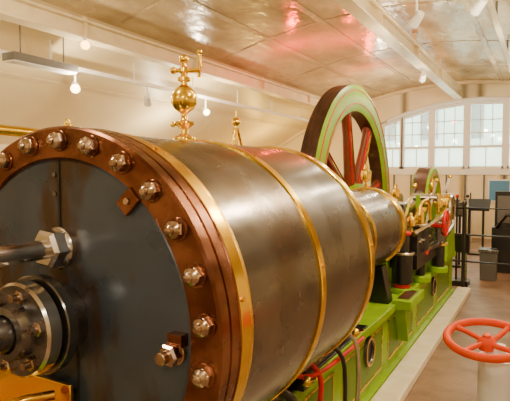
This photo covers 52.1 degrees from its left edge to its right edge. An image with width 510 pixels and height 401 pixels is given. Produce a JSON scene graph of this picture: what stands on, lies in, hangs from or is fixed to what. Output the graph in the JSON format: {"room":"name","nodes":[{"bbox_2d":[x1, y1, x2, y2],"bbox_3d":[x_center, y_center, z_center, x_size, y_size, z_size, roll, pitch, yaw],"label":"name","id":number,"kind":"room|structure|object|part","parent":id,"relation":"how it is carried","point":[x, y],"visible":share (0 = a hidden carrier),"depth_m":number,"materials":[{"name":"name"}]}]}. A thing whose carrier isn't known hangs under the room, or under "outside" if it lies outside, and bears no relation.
{"room":"steam engine room","nodes":[
{"label":"steam engine room","id":0,"kind":"room"},
{"bbox_2d":[0,144,7,151],"bbox_3d":[-5.648,0.140,11.168,0.300,2.950,24.600,2,3,29],"label":"wall","id":1,"kind":"structure","parent":0,"point":[2,146],"depth_m":11.20,"materials":[{"name":"white paint"}]},
{"bbox_2d":[0,124,38,136],"bbox_3d":[-3.669,0.615,4.141,0.120,2.741,5.610,2,3,29],"label":"pipe","id":2,"kind":"object","parent":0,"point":[5,130],"visible":0.07,"depth_m":5.78,"materials":[{"name":"gold metal"}]},
{"bbox_2d":[0,0,509,146],"bbox_3d":[1.088,-2.386,7.403,15.000,2.750,24.400,2,3,29],"label":"ceiling","id":3,"kind":"structure","parent":0,"point":[179,25],"depth_m":11.17,"materials":[{"name":"paint"}]},
{"bbox_2d":[2,25,78,74],"bbox_3d":[-3.325,-2.400,8.139,0.270,0.660,1.200,2,3,29],"label":"fluorescent light fixture","id":4,"kind":"object","parent":3,"relation":"hanging from","point":[13,57],"visible":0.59,"depth_m":7.98,"materials":[{"name":"grey metal"}]},
{"bbox_2d":[80,36,90,50],"bbox_3d":[-2.639,-2.435,8.109,0.165,0.238,0.274,-1,3,-18],"label":"track spotlight","id":5,"kind":"object","parent":3,"relation":"hanging from","point":[85,44],"visible":1,"depth_m":8.00,"materials":[{"name":"white paint"}]},
{"bbox_2d":[0,39,308,121],"bbox_3d":[-2.931,-2.493,9.433,0.080,0.430,23.750,2,3,29],"label":"track","id":6,"kind":"object","parent":3,"relation":"hanging from","point":[81,70],"visible":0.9,"depth_m":10.97,"materials":[{"name":"white metal"}]},
{"bbox_2d":[70,74,79,92],"bbox_3d":[-3.149,-2.057,9.084,0.164,0.396,0.279,-1,3,-26],"label":"track spotlight","id":7,"kind":"object","parent":6,"relation":"hanging from","point":[75,88],"visible":0.94,"depth_m":9.00,"materials":[{"name":"white paint"}]},
{"bbox_2d":[144,87,151,106],"bbox_3d":[-2.224,-2.139,10.738,0.164,0.405,0.280,0,3,-5],"label":"track spotlight","id":8,"kind":"object","parent":6,"relation":"hanging from","point":[147,98],"visible":1,"depth_m":10.70,"materials":[{"name":"white paint"}]},
{"bbox_2d":[202,99,209,115],"bbox_3d":[-1.206,-2.240,12.576,0.164,0.396,0.279,-1,3,-26],"label":"track spotlight","id":9,"kind":"object","parent":6,"relation":"hanging from","point":[205,110],"visible":1,"depth_m":12.50,"materials":[{"name":"white paint"}]},
{"bbox_2d":[0,0,351,116],"bbox_3d":[-2.295,-2.781,9.121,0.260,0.358,23.950,2,3,29],"label":"ceiling beam","id":10,"kind":"structure","parent":3,"relation":"attached to","point":[27,13],"depth_m":9.09,"materials":[{"name":"white metal"}]},
{"bbox_2d":[0,0,509,129],"bbox_3d":[0.663,-2.796,7.503,10.460,1.434,23.900,2,3,29],"label":"ceiling plate seams","id":11,"kind":"object","parent":3,"relation":"attached to","point":[466,3],"depth_m":11.21,"materials":[{"name":"white metal"}]},
{"bbox_2d":[333,0,462,99],"bbox_3d":[1.097,-3.192,7.212,0.260,0.620,23.950,2,3,29],"label":"ceiling beam","id":12,"kind":"structure","parent":3,"relation":"attached to","point":[370,13],"depth_m":10.24,"materials":[{"name":"white metal"}]},
{"bbox_2d":[408,0,424,28],"bbox_3d":[2.517,-3.094,8.066,0.164,0.826,0.281,-1,3,-22],"label":"track spotlight","id":13,"kind":"object","parent":3,"relation":"hanging from","point":[416,19],"visible":1,"depth_m":8.05,"materials":[{"name":"white paint"}]},
{"bbox_2d":[419,69,425,82],"bbox_3d":[4.033,-2.996,12.491,0.164,0.317,0.280,0,3,3],"label":"track spotlight","id":14,"kind":"object","parent":3,"relation":"hanging from","point":[422,78],"visible":1,"depth_m":12.44,"materials":[{"name":"white paint"}]},
{"bbox_2d":[469,0,487,15],"bbox_3d":[3.255,-2.835,7.554,0.164,0.282,0.281,-1,3,-22],"label":"track spotlight","id":15,"kind":"object","parent":3,"relation":"hanging from","point":[477,7],"visible":1,"depth_m":7.52,"materials":[{"name":"white paint"}]},
{"bbox_2d":[486,0,509,70],"bbox_3d":[3.404,-3.153,7.620,0.100,0.400,20.900,2,3,29],"label":"ceiling beam","id":16,"kind":"structure","parent":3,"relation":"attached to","point":[493,9],"depth_m":9.30,"materials":[{"name":"white metal"}]},
{"bbox_2d":[282,84,509,238],"bbox_3d":[6.940,-1.505,17.997,15.000,5.520,0.300,2,3,29],"label":"wall","id":17,"kind":"structure","parent":0,"point":[389,107],"depth_m":18.14,"materials":[{"name":"beige paint"}]},
{"bbox_2d":[383,117,402,168],"bbox_3d":[5.024,-2.072,18.999,0.750,1.847,0.200,2,3,29],"label":"frame","id":18,"kind":"object","parent":17,"relation":"attached to","point":[400,120],"visible":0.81,"depth_m":18.88,"materials":[{"name":"white paint"}]},
{"bbox_2d":[387,149,398,166],"bbox_3d":[5.026,-2.062,19.004,0.650,1.827,0.010,2,3,29],"label":"pane","id":19,"kind":"object","parent":17,"relation":"attached to","point":[389,152],"visible":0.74,"depth_m":19.00,"materials":[{"name":"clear glass"}]},
{"bbox_2d":[277,80,509,147],"bbox_3d":[6.848,-2.794,17.763,14.886,2.581,0.160,2,3,29],"label":"trim","id":20,"kind":"structure","parent":17,"relation":"attached to","point":[463,82],"depth_m":18.27,"materials":[{"name":"white paint"}]},
{"bbox_2d":[401,108,431,168],"bbox_3d":[5.767,-2.183,18.580,1.050,2.114,0.200,2,3,29],"label":"frame","id":21,"kind":"object","parent":17,"relation":"attached to","point":[429,111],"visible":0.93,"depth_m":18.50,"materials":[{"name":"white paint"}]},
{"bbox_2d":[405,149,427,166],"bbox_3d":[5.769,-2.173,18.585,0.950,2.094,0.010,2,3,29],"label":"pane","id":22,"kind":"object","parent":17,"relation":"attached to","point":[410,154],"visible":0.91,"depth_m":18.61,"materials":[{"name":"clear glass"}]},
{"bbox_2d":[337,169,509,198],"bbox_3d":[6.874,0.097,17.912,15.050,2.330,0.060,2,3,29],"label":"trim","id":23,"kind":"structure","parent":17,"relation":"attached to","point":[446,172],"depth_m":17.73,"materials":[{"name":"white paint"}]},
{"bbox_2d":[381,96,509,124],"bbox_3d":[7.288,-3.050,17.516,6.250,0.842,0.140,2,3,29],"label":"arch","id":24,"kind":"object","parent":17,"relation":"attached to","point":[484,98],"depth_m":17.82,"materials":[{"name":"white paint"}]},
{"bbox_2d":[431,102,466,168],"bbox_3d":[6.729,-2.228,18.043,1.150,2.260,0.200,2,3,29],"label":"frame","id":25,"kind":"object","parent":17,"relation":"attached to","point":[433,140],"visible":0.94,"depth_m":17.99,"materials":[{"name":"white paint"}]},
{"bbox_2d":[435,148,462,166],"bbox_3d":[6.731,-2.218,18.047,1.050,2.240,0.010,2,3,29],"label":"pane","id":26,"kind":"object","parent":17,"relation":"attached to","point":[455,155],"visible":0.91,"depth_m":18.08,"materials":[{"name":"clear glass"}]},
{"bbox_2d":[470,147,501,165],"bbox_3d":[7.758,-2.191,17.477,1.100,2.244,0.010,2,3,29],"label":"pane","id":27,"kind":"object","parent":17,"relation":"attached to","point":[493,154],"visible":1,"depth_m":17.50,"materials":[{"name":"clear glass"}]},
{"bbox_2d":[466,101,506,168],"bbox_3d":[7.756,-2.200,17.473,1.200,2.264,0.200,2,3,29],"label":"frame","id":28,"kind":"object","parent":17,"relation":"attached to","point":[469,104],"visible":1,"depth_m":17.45,"materials":[{"name":"white paint"}]},
{"bbox_2d":[487,179,509,201],"bbox_3d":[8.043,-0.324,17.162,0.700,0.750,0.065,2,3,29],"label":"poster","id":29,"kind":"object","parent":17,"relation":"attached to","point":[494,185],"visible":0.65,"depth_m":17.18,"materials":[{"name":"blue paper"}]},
{"bbox_2d":[505,101,509,168],"bbox_3d":[8.805,-2.146,16.892,1.200,2.217,0.200,2,3,29],"label":"frame","id":30,"kind":"object","parent":17,"relation":"attached to","point":[507,166],"visible":1,"depth_m":17.07,"materials":[{"name":"white paint"}]},
{"bbox_2d":[404,238,509,400],"bbox_3d":[1.039,1.908,7.541,15.600,0.200,24.600,2,3,29],"label":"floor","id":31,"kind":"structure","parent":0,"point":[447,375],"depth_m":6.78,"materials":[{"name":"brown wood"}]},
{"bbox_2d":[0,49,455,400],"bbox_3d":[0.610,0.293,5.987,2.926,4.312,11.495,1,3,23],"label":"engine","id":32,"kind":"object","parent":31,"relation":"on","point":[183,267],"visible":1,"depth_m":2.18,"materials":[{"name":"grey metal"}]},
{"bbox_2d":[0,371,72,400],"bbox_3d":[-1.078,0.999,2.141,0.590,0.500,0.326,2,3,29],"label":"drip tray","id":33,"kind":"object","parent":32,"relation":"on","point":[12,387],"depth_m":2.20,"materials":[{"name":"metal"}]},
{"bbox_3d":[-1.118,0.222,1.607,0.170,0.170,1.320,2,3,29],"label":"stay rod","id":34,"kind":"part","parent":32,"relation":"part of","materials":[{"name":"metal"}]},
{"bbox_3d":[-0.810,0.492,2.197,1.336,1.336,0.016,2,3,29],"label":"plate","id":35,"kind":"part","parent":32,"relation":"part of","materials":[{"name":"black metal"}]},
{"bbox_2d":[230,111,242,145],"bbox_3d":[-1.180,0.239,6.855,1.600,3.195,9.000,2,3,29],"label":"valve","id":36,"kind":"object","parent":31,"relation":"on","point":[235,121],"visible":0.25,"depth_m":8.33,"materials":[{"name":"brown metal"}]},
{"bbox_2d":[370,287,470,400],"bbox_3d":[1.532,1.868,5.432,0.235,0.100,9.600,2,3,29],"label":"trim","id":37,"kind":"structure","parent":31,"relation":"on","point":[397,386],"depth_m":6.08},
{"bbox_2d":[446,192,472,242],"bbox_3d":[6.231,0.519,16.825,1.440,1.600,0.620,2,3,29],"label":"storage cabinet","id":38,"kind":"object","parent":31,"relation":"on","point":[471,212],"visible":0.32,"depth_m":16.45,"materials":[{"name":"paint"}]},
{"bbox_2d":[452,202,468,267],"bbox_3d":[4.640,0.807,12.324,0.700,1.498,0.550,2,3,29],"label":"lectern","id":39,"kind":"object","parent":31,"relation":"on","point":[459,204],"visible":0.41,"depth_m":12.22,"materials":[{"name":"black paint"}]},
{"bbox_2d":[452,194,470,286],"bbox_3d":[3.886,0.767,10.344,0.700,1.785,0.435,2,3,29],"label":"stand","id":40,"kind":"object","parent":31,"relation":"on","point":[456,281],"visible":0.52,"depth_m":10.20,"materials":[{"name":"black paint"}]},
{"bbox_2d":[443,318,509,400],"bbox_3d":[1.149,1.347,2.616,0.414,1.436,0.406,2,3,29],"label":"handwheel","id":41,"kind":"object","parent":31,"relation":"on","point":[493,360],"visible":1,"depth_m":2.52,"materials":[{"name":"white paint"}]},
{"bbox_2d":[463,199,490,255],"bbox_3d":[5.971,0.714,14.099,0.700,1.498,0.550,2,3,29],"label":"lectern","id":42,"kind":"object","parent":31,"relation":"on","point":[479,203],"visible":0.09,"depth_m":14.03,"materials":[{"name":"black paint"}]},
{"bbox_2d":[452,201,509,286],"bbox_3d":[4.832,0.871,9.271,3.480,1.690,0.180,2,3,29],"label":"guard railing","id":43,"kind":"object","parent":31,"relation":"on","point":[463,234],"visible":0.38,"depth_m":9.73,"materials":[{"name":"black metal"}]},
{"bbox_2d":[478,247,499,280],"bbox_3d":[4.834,1.313,10.782,0.380,0.648,0.360,2,3,29],"label":"trash can","id":44,"kind":"object","parent":31,"relation":"on","point":[488,272],"visible":0.98,"depth_m":10.66,"materials":[{"name":"grey metal"}]},
{"bbox_2d":[491,191,509,273],"bbox_3d":[5.726,0.699,11.492,0.900,1.800,0.839,2,3,29],"label":"console","id":45,"kind":"object","parent":31,"relation":"on","point":[501,227],"visible":0.91,"depth_m":11.48,"materials":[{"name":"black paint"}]},
{"label":"outside","id":46,"kind":"structure","parent":0,"visible":0},
{"bbox_2d":[386,104,502,146],"bbox_3d":[10.988,-2.650,23.790,20.000,7.200,0.550,2,3,29],"label":"window","id":47,"kind":"structure","parent":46,"point":[486,110],"depth_m":24.40,"materials":[{"name":"glass"}]}
]}

